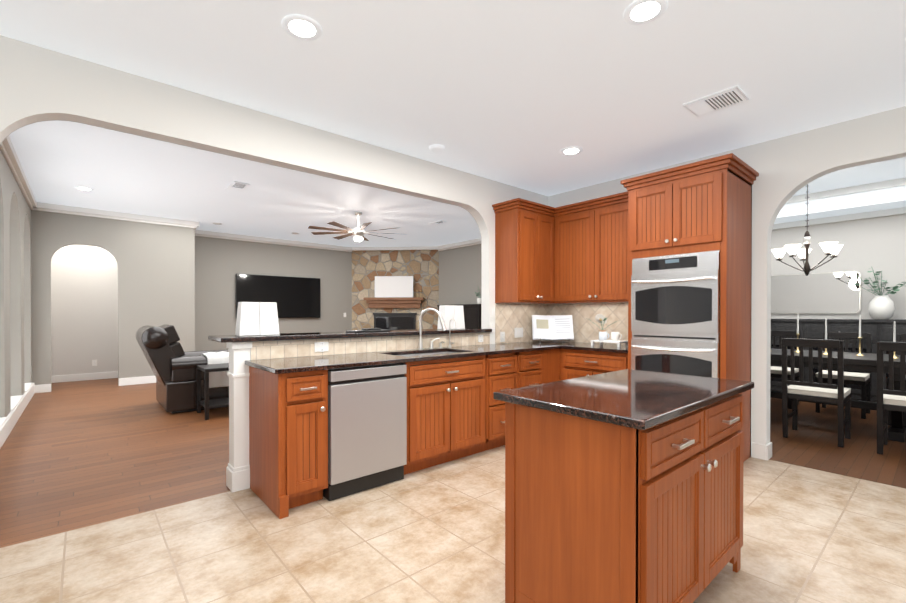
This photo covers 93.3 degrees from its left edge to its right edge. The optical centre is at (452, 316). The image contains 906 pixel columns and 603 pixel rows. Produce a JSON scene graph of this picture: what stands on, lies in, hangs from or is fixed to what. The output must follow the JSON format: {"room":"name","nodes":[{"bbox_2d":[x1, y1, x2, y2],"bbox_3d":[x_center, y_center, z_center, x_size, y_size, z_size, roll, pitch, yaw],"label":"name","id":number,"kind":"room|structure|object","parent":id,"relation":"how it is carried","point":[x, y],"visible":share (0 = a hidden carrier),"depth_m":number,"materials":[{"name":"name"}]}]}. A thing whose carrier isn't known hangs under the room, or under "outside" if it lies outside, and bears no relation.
{"room":"kitchen","nodes":[
{"label":"kitchen","id":0,"kind":"room"},
{"bbox_2d":[0,149,31,416],"bbox_3d":[-5.141,-0.280,4.867,0.180,3.000,7.300,0,0,-41],"label":"wall","id":1,"kind":"structure","parent":0,"point":[15,212],"depth_m":5.50,"materials":[{"name":"paint"}]},
{"bbox_2d":[0,382,32,428],"bbox_3d":[-5.259,-0.211,5.003,0.220,2.540,4.000,0,0,-41],"label":"living room window","id":2,"kind":"structure","parent":1,"relation":"in","point":[15,400],"depth_m":5.16,"materials":[{"name":"white"}]},
{"bbox_2d":[32,210,195,390],"bbox_3d":[-5.793,-0.295,7.456,2.220,3.000,0.130,0,0,-41],"label":"wall","id":3,"kind":"structure","parent":0,"point":[79,294],"depth_m":7.76,"materials":[{"name":"paint"}]},
{"bbox_2d":[92,360,96,365],"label":"outlet","id":4,"kind":"object","parent":3,"relation":"attached to","point":[94,362],"depth_m":8.10,"materials":[{"name":"white plastic"}]},
{"bbox_2d":[9,120,480,246],"bbox_3d":[-2.253,-1.845,7.343,8.200,0.100,7.280,0,0,-41],"label":"ceiling","id":5,"kind":"structure","parent":0,"point":[116,171],"depth_m":6.17,"materials":[{"name":"paint"}]},
{"bbox_2d":[75,186,92,190],"bbox_3d":[-5.152,-1.783,5.972,0.198,0.008,0.198,0,0,40],"label":"recessed light","id":6,"kind":"object","parent":5,"relation":"in","point":[77,187],"depth_m":5.96,"materials":[{"name":"white plastic"}]},
{"bbox_2d":[225,181,249,191],"bbox_3d":[-2.956,-1.778,5.862,0.200,0.016,0.450,0,0,-41],"label":"ceiling vent","id":7,"kind":"object","parent":5,"relation":"in","point":[235,185],"depth_m":5.83,"materials":[{"name":"metal"}]},
{"bbox_2d":[308,212,395,241],"bbox_3d":[-1.649,-1.545,7.407,1.676,0.500,1.658,0,0,-41],"label":"ceiling fan","id":8,"kind":"object","parent":5,"relation":"hanging from","point":[358,233],"visible":1,"depth_m":7.33,"materials":[{"name":"silver metal"}]},
{"bbox_2d":[429,220,446,224],"bbox_3d":[-0.293,-1.792,8.166,0.150,0.016,0.350,0,0,-41],"label":"ceiling vent","id":9,"kind":"object","parent":5,"relation":"in","point":[440,221],"depth_m":8.13,"materials":[{"name":"metal"}]},
{"bbox_2d":[0,35,547,359],"bbox_3d":[-0.324,-0.276,4.128,13.100,3.000,0.120,0,0,-41],"label":"wall","id":10,"kind":"structure","parent":0,"point":[38,83],"depth_m":2.94,"materials":[{"name":"paint"}]},
{"bbox_2d":[208,328,491,342],"bbox_3d":[-0.708,0.157,3.924,2.648,0.033,0.410,0,0,-41],"label":"bar","id":11,"kind":"object","parent":10,"relation":"on","point":[281,336],"visible":0.96,"depth_m":3.51,"materials":[{"name":"black stone"}]},
{"bbox_2d":[235,302,279,335],"bbox_3d":[-1.492,0.018,3.265,0.290,0.250,0.120,0,0,-41],"label":"book","id":12,"kind":"object","parent":11,"relation":"on","point":[256,318],"visible":1,"depth_m":3.21,"materials":[{"name":"white"}]},
{"bbox_2d":[346,328,390,331],"bbox_3d":[-0.772,0.124,3.908,0.370,0.030,0.170,0,0,-41],"label":"tray","id":13,"kind":"object","parent":11,"relation":"on","point":[371,330],"visible":1,"depth_m":3.85,"materials":[{"name":"silver plastic"}]},
{"bbox_2d":[251,332,489,359],"bbox_3d":[-0.526,0.243,3.870,2.448,0.131,0.006,0,0,-41],"label":"tile backsplash","id":14,"kind":"structure","parent":10,"relation":"attached to","point":[282,348],"depth_m":3.62,"materials":[{"name":"beige tile"}]},
{"bbox_2d":[314,342,328,351],"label":"outlet","id":15,"kind":"object","parent":14,"relation":"attached to","point":[324,346],"depth_m":3.40,"materials":[{"name":"white plastic"}]},
{"bbox_2d":[478,335,482,341],"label":"outlet","id":16,"kind":"object","parent":14,"relation":"attached to","point":[480,337],"depth_m":4.56,"materials":[{"name":"white plastic"}]},
{"bbox_2d":[490,307,494,316],"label":"outlet","id":17,"kind":"object","parent":10,"relation":"attached to","point":[492,309],"depth_m":4.69,"materials":[{"name":"white plastic"}]},
{"bbox_2d":[490,322,494,332],"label":"outlet","id":18,"kind":"object","parent":10,"relation":"attached to","point":[492,324],"depth_m":4.70,"materials":[{"name":"white plastic"}]},
{"bbox_2d":[495,303,546,343],"bbox_3d":[0.825,0.076,5.038,0.940,0.451,0.006,0,0,-41],"label":"tile backsplash","id":19,"kind":"structure","parent":10,"relation":"attached to","point":[509,317],"depth_m":4.94,"materials":[{"name":"beige tile"}]},
{"bbox_2d":[500,332,504,341],"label":"outlet","id":20,"kind":"object","parent":19,"relation":"attached to","point":[502,334],"depth_m":4.79,"materials":[{"name":"white plastic"}]},
{"bbox_2d":[514,327,522,337],"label":"outlet","id":21,"kind":"object","parent":19,"relation":"attached to","point":[518,332],"depth_m":4.97,"materials":[{"name":"white plastic"}]},
{"bbox_2d":[493,203,555,302],"bbox_3d":[0.845,-0.660,4.785,0.650,1.020,0.408,0,0,-41],"label":"upper cabinet","id":22,"kind":"object","parent":10,"relation":"attached to","point":[525,233],"depth_m":4.63,"materials":[{"name":"brown wood"}]},
{"bbox_2d":[196,236,351,350],"bbox_3d":[-4.173,-0.310,10.054,3.870,3.000,0.120,0,0,-41],"label":"wall","id":23,"kind":"structure","parent":0,"point":[218,260],"depth_m":9.77,"materials":[{"name":"paint"}]},
{"bbox_2d":[235,274,320,317],"bbox_3d":[-4.045,-0.450,10.027,1.930,0.980,0.058,0,0,-41],"label":"wall-mounted tv","id":24,"kind":"object","parent":23,"relation":"attached to","point":[295,297],"visible":0.9,"depth_m":10.06,"materials":[{"name":"black plastic"}]},
{"bbox_2d":[352,250,438,329],"bbox_3d":[-1.510,-0.318,11.341,2.305,3.000,0.300,0,0,4],"label":"stone wall","id":25,"kind":"structure","parent":0,"point":[421,267],"depth_m":11.19,"materials":[{"name":"beige stone"}]},
{"bbox_2d":[364,297,423,307],"bbox_3d":[-1.528,-0.351,11.089,1.560,0.270,0.200,0,0,4],"label":"fireplace mantel","id":26,"kind":"object","parent":25,"relation":"attached to","point":[395,302],"visible":1,"depth_m":11.05,"materials":[{"name":"brown wood"}]},
{"bbox_2d":[375,276,412,296],"bbox_3d":[-1.529,-0.764,11.072,1.010,0.553,0.040,0,0,4],"label":"picture","id":27,"kind":"object","parent":26,"relation":"on","point":[393,286],"visible":0.83,"depth_m":11.06,"materials":[{"name":"white"}]},
{"bbox_2d":[373,313,416,329],"bbox_3d":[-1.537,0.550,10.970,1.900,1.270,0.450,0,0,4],"label":"firebox insert","id":28,"kind":"object","parent":25,"relation":"in","point":[394,321],"visible":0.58,"depth_m":11.15,"materials":[{"name":"black metal"}]},
{"bbox_2d":[437,305,464,328],"bbox_3d":[-0.018,0.010,4.540,0.290,0.250,0.120,0,0,-41],"label":"lamp","id":29,"kind":"object","parent":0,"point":[448,313],"visible":0.92,"depth_m":4.48,"materials":[{"name":"white"}]},
{"bbox_2d":[0,378,905,547],"bbox_3d":[-0.775,1.251,4.659,13.100,0.060,16.500,0,0,-41],"label":"floor","id":30,"kind":"structure","parent":0,"point":[74,455],"depth_m":3.79,"materials":[{"name":"brown wood"}]},
{"bbox_2d":[135,324,228,413],"bbox_3d":[-3.527,0.662,5.863,1.273,1.104,1.054,0,0,-41],"label":"leather recliner","id":31,"kind":"object","parent":30,"relation":"on","point":[172,364],"visible":0.69,"depth_m":5.39,"materials":[{"name":"black leather"}]},
{"bbox_2d":[201,352,228,387],"bbox_3d":[-3.179,0.699,5.874,0.550,0.472,0.638,0,0,-41],"label":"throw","id":32,"kind":"object","parent":31,"relation":"on","point":[219,379],"depth_m":5.58,"materials":[{"name":"white fabric"}]},
{"bbox_2d":[197,363,228,419],"bbox_3d":[-2.879,0.917,5.362,0.500,0.600,0.500,0,0,-41],"label":"side table","id":33,"kind":"object","parent":30,"relation":"on","point":[207,404],"visible":0.52,"depth_m":5.18,"materials":[{"name":"black wood"}]},
{"bbox_2d":[226,341,251,492],"bbox_3d":[-1.539,0.705,3.083,0.140,1.050,0.160,0,0,-41],"label":"post","id":34,"kind":"object","parent":30,"relation":"on","point":[238,467],"visible":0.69,"depth_m":3.03,"materials":[{"name":"white wood"}]},
{"bbox_2d":[461,304,480,327],"bbox_3d":[0.609,0.483,9.538,0.573,1.420,0.475,0,0,-41],"label":"base cabinet","id":35,"kind":"object","parent":30,"relation":"on","point":[472,315],"depth_m":9.31,"materials":[{"name":"brown wood"}]},
{"bbox_2d":[475,288,480,303],"bbox_3d":[0.603,-0.467,9.537,0.395,0.397,0.344,0,0,-41],"label":"potted plant","id":36,"kind":"object","parent":35,"relation":"on","point":[479,298],"visible":0.65,"depth_m":9.49,"materials":[{"name":"white ceramic"}]},
{"bbox_2d":[770,331,800,408],"bbox_3d":[4.479,0.710,5.935,0.581,1.007,0.460,0,0,-41],"label":"dining chair","id":37,"kind":"object","parent":30,"relation":"on","point":[775,371],"visible":0.19,"depth_m":5.90,"materials":[{"name":"brown wood"}]},
{"bbox_2d":[781,338,850,447],"bbox_3d":[3.635,0.720,4.279,0.581,1.007,0.460,0,0,-41],"label":"dining chair","id":38,"kind":"object","parent":30,"relation":"on","point":[819,391],"visible":1,"depth_m":4.15,"materials":[{"name":"brown wood"}]},
{"bbox_2d":[770,348,905,441],"bbox_3d":[4.159,0.824,4.990,1.000,0.790,2.450,0,0,-41],"label":"dining table","id":39,"kind":"object","parent":30,"relation":"on","point":[866,362],"visible":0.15,"depth_m":4.44,"materials":[{"name":"brown wood"}]},
{"bbox_2d":[794,313,799,351],"bbox_3d":[4.121,0.193,5.107,0.070,0.470,0.067,0,0,-41],"label":"candle","id":40,"kind":"object","parent":39,"relation":"on","point":[797,334],"depth_m":5.10,"materials":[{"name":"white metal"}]},
{"bbox_2d":[822,318,827,354],"bbox_3d":[4.222,0.225,4.837,0.070,0.410,0.067,0,0,-41],"label":"candle","id":41,"kind":"object","parent":39,"relation":"on","point":[825,318],"depth_m":4.83,"materials":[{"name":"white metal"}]},
{"bbox_2d":[856,315,863,355],"bbox_3d":[4.474,0.205,4.698,0.070,0.450,0.067,0,0,-41],"label":"candle","id":42,"kind":"object","parent":39,"relation":"on","point":[860,338],"depth_m":4.69,"materials":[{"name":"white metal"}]},
{"bbox_2d":[893,321,898,357],"bbox_3d":[4.575,0.242,4.429,0.070,0.380,0.067,0,0,-41],"label":"candle","id":43,"kind":"object","parent":39,"relation":"on","point":[894,332],"depth_m":4.42,"materials":[{"name":"white wax"}]},
{"bbox_2d":[770,319,905,401],"bbox_3d":[5.916,0.629,5.914,0.528,1.170,3.250,0,0,-41],"label":"buffet","id":44,"kind":"object","parent":30,"relation":"on","point":[879,330],"visible":0.19,"depth_m":5.99,"materials":[{"name":"grey wood"}]},
{"bbox_2d":[848,268,905,318],"bbox_3d":[5.926,-0.327,5.907,0.455,0.739,0.692,0,0,-41],"label":"vase","id":45,"kind":"object","parent":44,"relation":"on","point":[881,306],"visible":1,"depth_m":5.85,"materials":[{"name":"white ceramic"}]},
{"bbox_2d":[815,332,870,418],"bbox_3d":[4.937,0.713,5.405,0.581,1.007,0.460,0,0,-41],"label":"dining chair","id":46,"kind":"object","parent":30,"relation":"on","point":[863,380],"visible":0.56,"depth_m":5.37,"materials":[{"name":"brown wood"}]},
{"bbox_2d":[877,341,905,454],"bbox_3d":[4.080,0.723,3.765,0.581,1.007,0.460,0,0,-41],"label":"dining chair","id":47,"kind":"object","parent":30,"relation":"on","point":[891,399],"visible":1,"depth_m":3.75,"materials":[{"name":"brown wood"}]},
{"bbox_2d":[896,334,905,354],"bbox_3d":[5.382,0.716,4.891,0.581,1.007,0.460,0,0,-41],"label":"dining chair","id":48,"kind":"object","parent":30,"relation":"on","point":[899,337],"visible":0.19,"depth_m":5.19,"materials":[{"name":"brown wood"}]},
{"bbox_2d":[0,445,905,602],"bbox_3d":[0.434,1.279,-0.232,8.530,0.060,7.520,0,0,-41],"label":"floor","id":49,"kind":"structure","parent":0,"point":[434,534],"depth_m":2.27,"materials":[{"name":"beige tile"}]},
{"bbox_2d":[249,366,327,518],"bbox_3d":[-1.137,0.789,2.934,0.320,0.884,0.628,0,0,-41],"label":"base cabinet","id":50,"kind":"object","parent":49,"relation":"on","point":[288,412],"depth_m":2.72,"materials":[{"name":"brown wood"}]},
{"bbox_2d":[323,363,406,500],"bbox_3d":[-0.770,0.786,3.229,0.606,0.878,0.605,0,0,-41],"label":"dishwasher","id":51,"kind":"object","parent":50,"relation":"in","point":[367,427],"visible":0.79,"depth_m":2.98,"materials":[{"name":"silver metal"}]},
{"bbox_2d":[245,340,584,373],"bbox_3d":[0.073,0.324,3.946,3.538,0.030,0.676,0,0,-41],"label":"countertop","id":52,"kind":"structure","parent":50,"relation":"on","point":[300,364],"depth_m":3.32,"materials":[{"name":"black stone"}]},
{"bbox_2d":[396,351,475,365],"bbox_3d":[-0.212,0.442,3.713,0.790,0.200,0.440,0,0,-41],"label":"sink","id":53,"kind":"object","parent":52,"relation":"in","point":[420,354],"visible":0.17,"depth_m":3.84,"materials":[{"name":"silver metal"}]},
{"bbox_2d":[417,308,455,349],"bbox_3d":[-0.106,0.115,4.043,0.435,0.386,0.227,0,0,-41],"label":"gooseneck faucet","id":54,"kind":"object","parent":52,"relation":"on","point":[420,344],"visible":1,"depth_m":3.97,"materials":[{"name":"silver metal"}]},
{"bbox_2d":[532,315,573,342],"bbox_3d":[1.160,0.143,4.940,0.470,0.317,0.212,0,0,4],"label":"cookbook","id":55,"kind":"object","parent":52,"relation":"on","point":[552,327],"visible":1,"depth_m":4.97,"materials":[{"name":"white paper"}]},
{"bbox_2d":[437,352,524,453],"bbox_3d":[0.257,0.782,4.139,0.495,0.884,0.628,0,0,-41],"label":"base cabinet","id":56,"kind":"object","parent":49,"relation":"on","point":[455,410],"depth_m":3.69,"materials":[{"name":"brown wood"}]},
{"bbox_2d":[525,349,560,386],"bbox_3d":[0.663,0.780,4.491,0.720,0.884,0.628,0,0,-41],"label":"base cabinet","id":57,"kind":"object","parent":49,"relation":"on","point":[542,366],"depth_m":4.30,"materials":[{"name":"brown wood"}]},
{"bbox_2d":[561,349,627,379],"bbox_3d":[1.598,0.781,4.410,0.628,0.884,0.758,0,0,-41],"label":"base cabinet","id":58,"kind":"object","parent":49,"relation":"on","point":[574,363],"depth_m":4.23,"materials":[{"name":"brown wood"}]},
{"bbox_2d":[565,343,627,352],"bbox_3d":[1.611,0.322,4.373,0.654,0.030,0.690,0,0,-41],"label":"countertop","id":59,"kind":"structure","parent":58,"relation":"on","point":[587,346],"depth_m":4.25,"materials":[{"name":"black stone"}]},
{"bbox_2d":[586,314,627,346],"bbox_3d":[1.607,0.141,4.453,0.242,0.328,0.401,0,0,-41],"label":"tray","id":60,"kind":"object","parent":59,"relation":"on","point":[603,333],"visible":0.96,"depth_m":4.41,"materials":[{"name":"white ceramic"}]},
{"bbox_2d":[505,393,743,602],"bbox_3d":[0.831,0.795,1.924,1.086,0.884,0.614,0,0,-41],"label":"base cabinet","id":61,"kind":"object","parent":49,"relation":"on","point":[598,512],"visible":0.94,"depth_m":1.59,"materials":[{"name":"brown wood"}]},
{"bbox_2d":[493,369,753,429],"bbox_3d":[0.817,0.335,1.942,1.160,0.032,0.645,0,0,-41],"label":"countertop","id":62,"kind":"structure","parent":61,"relation":"on","point":[638,399],"depth_m":1.75,"materials":[{"name":"black stone"}]},
{"bbox_2d":[620,153,758,461],"bbox_3d":[2.079,-0.005,3.793,0.702,2.462,0.888,0,0,-41],"label":"tall cabinet","id":63,"kind":"object","parent":49,"relation":"on","point":[702,206],"visible":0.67,"depth_m":3.52,"materials":[{"name":"brown wood"}]},
{"bbox_2d":[631,250,719,377],"bbox_3d":[2.028,0.125,3.751,0.639,1.286,0.692,0,0,-41],"label":"double wall oven","id":64,"kind":"object","parent":63,"relation":"in","point":[675,314],"visible":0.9,"depth_m":3.54,"materials":[{"name":"silver metal"}]},
{"bbox_2d":[0,0,905,195],"bbox_3d":[0.429,-1.661,-0.266,8.500,0.380,7.500,0,0,-41],"label":"ceiling","id":65,"kind":"structure","parent":0,"point":[519,93],"depth_m":2.54,"materials":[{"name":"paint"}]},
{"bbox_2d":[281,14,321,40],"bbox_3d":[-0.775,-1.481,2.197,0.198,0.008,0.198,0,0,40],"label":"recessed light","id":66,"kind":"object","parent":65,"relation":"in","point":[307,28],"depth_m":2.19,"materials":[{"name":"white plastic"}]},
{"bbox_2d":[429,144,444,152],"bbox_3d":[-0.144,-1.479,3.775,0.138,0.030,0.138,0,0,40],"label":"smoke detector","id":67,"kind":"object","parent":65,"relation":"attached to","point":[436,148],"depth_m":3.74,"materials":[{"name":"paint"}]},
{"bbox_2d":[560,146,582,155],"bbox_3d":[1.068,-1.490,3.857,0.198,0.008,0.198,0,0,4],"label":"recessed light","id":68,"kind":"object","parent":65,"relation":"in","point":[574,150],"depth_m":3.85,"materials":[{"name":"white"}]},
{"bbox_2d":[623,0,667,24],"bbox_3d":[0.932,-1.480,2.074,0.198,0.008,0.198,0,0,40],"label":"recessed light","id":69,"kind":"object","parent":65,"relation":"in","point":[640,12],"depth_m":2.08,"materials":[{"name":"white plastic"}]},
{"bbox_2d":[683,85,748,116],"bbox_3d":[1.819,-1.481,2.960,0.260,0.016,0.330,0,0,-41],"label":"ceiling vent","id":70,"kind":"object","parent":65,"relation":"in","point":[724,98],"depth_m":2.94,"materials":[{"name":"metal"}]},
{"bbox_2d":[439,244,480,304],"bbox_3d":[1.390,-0.305,9.163,0.120,3.000,5.246,0,0,-41],"label":"wall","id":71,"kind":"structure","parent":0,"point":[459,268],"depth_m":10.47,"materials":[{"name":"paint"}]},
{"bbox_2d":[548,106,905,444],"bbox_3d":[3.689,-0.127,2.562,0.120,2.720,7.500,0,0,-41],"label":"wall","id":72,"kind":"structure","parent":0,"point":[787,168],"depth_m":3.62,"materials":[{"name":"paint"}]},
{"bbox_2d":[0,136,771,459],"bbox_3d":[-0.983,-0.271,3.347,11.080,3.000,14.800,0,0,-41],"label":"trim","id":73,"kind":"structure","parent":72,"relation":"attached to","point":[7,148],"depth_m":7.45,"materials":[{"name":"white"}]},
{"bbox_2d":[547,303,627,344],"bbox_3d":[1.635,0.077,4.839,0.006,0.451,1.366,0,0,-41],"label":"tile backsplash","id":74,"kind":"structure","parent":72,"relation":"attached to","point":[584,330],"depth_m":4.88,"materials":[{"name":"beige tile"}]},
{"bbox_2d":[556,195,627,302],"bbox_3d":[1.585,-0.659,4.589,0.403,1.020,1.058,0,0,-41],"label":"upper cabinet","id":75,"kind":"object","parent":72,"relation":"attached to","point":[575,253],"depth_m":4.50,"materials":[{"name":"brown wood"}]},
{"bbox_2d":[770,157,902,370],"bbox_3d":[3.736,-0.127,2.603,0.004,2.720,7.500,0,0,-41],"label":"wall","id":76,"kind":"structure","parent":0,"point":[771,234],"depth_m":3.72,"materials":[{"name":"white paint"}]},
{"bbox_2d":[771,214,905,318],"bbox_3d":[6.866,-0.283,5.309,0.120,3.000,7.500,0,0,-41],"label":"wall","id":77,"kind":"structure","parent":0,"point":[876,244],"depth_m":6.27,"materials":[{"name":"paint"}]},
{"bbox_2d":[771,271,860,313],"bbox_3d":[5.573,-0.356,6.683,0.032,0.630,1.170,0,0,-41],"label":"wall mirror","id":78,"kind":"object","parent":77,"relation":"attached to","point":[827,293],"visible":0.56,"depth_m":6.60,"materials":[{"name":"grey mirror"}]},
{"bbox_2d":[772,207,905,229],"bbox_3d":[6.799,-0.142,5.250,0.060,2.720,7.496,0,0,-41],"label":"trim","id":79,"kind":"structure","parent":77,"relation":"attached to","point":[861,215],"depth_m":6.35,"materials":[{"name":"white wood"}]},
{"bbox_2d":[774,157,905,223],"bbox_3d":[5.277,-1.685,3.927,4.080,0.380,7.500,0,0,-41],"label":"ceiling","id":80,"kind":"structure","parent":0,"point":[870,187],"depth_m":5.81,"materials":[{"name":"paint"}]},
{"bbox_2d":[771,184,842,275],"bbox_3d":[4.127,-1.126,5.017,0.668,1.310,0.641,0,0,-41],"label":"dining chandelier","id":81,"kind":"object","parent":80,"relation":"hanging from","point":[831,248],"visible":0.88,"depth_m":4.97,"materials":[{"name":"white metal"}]}
]}

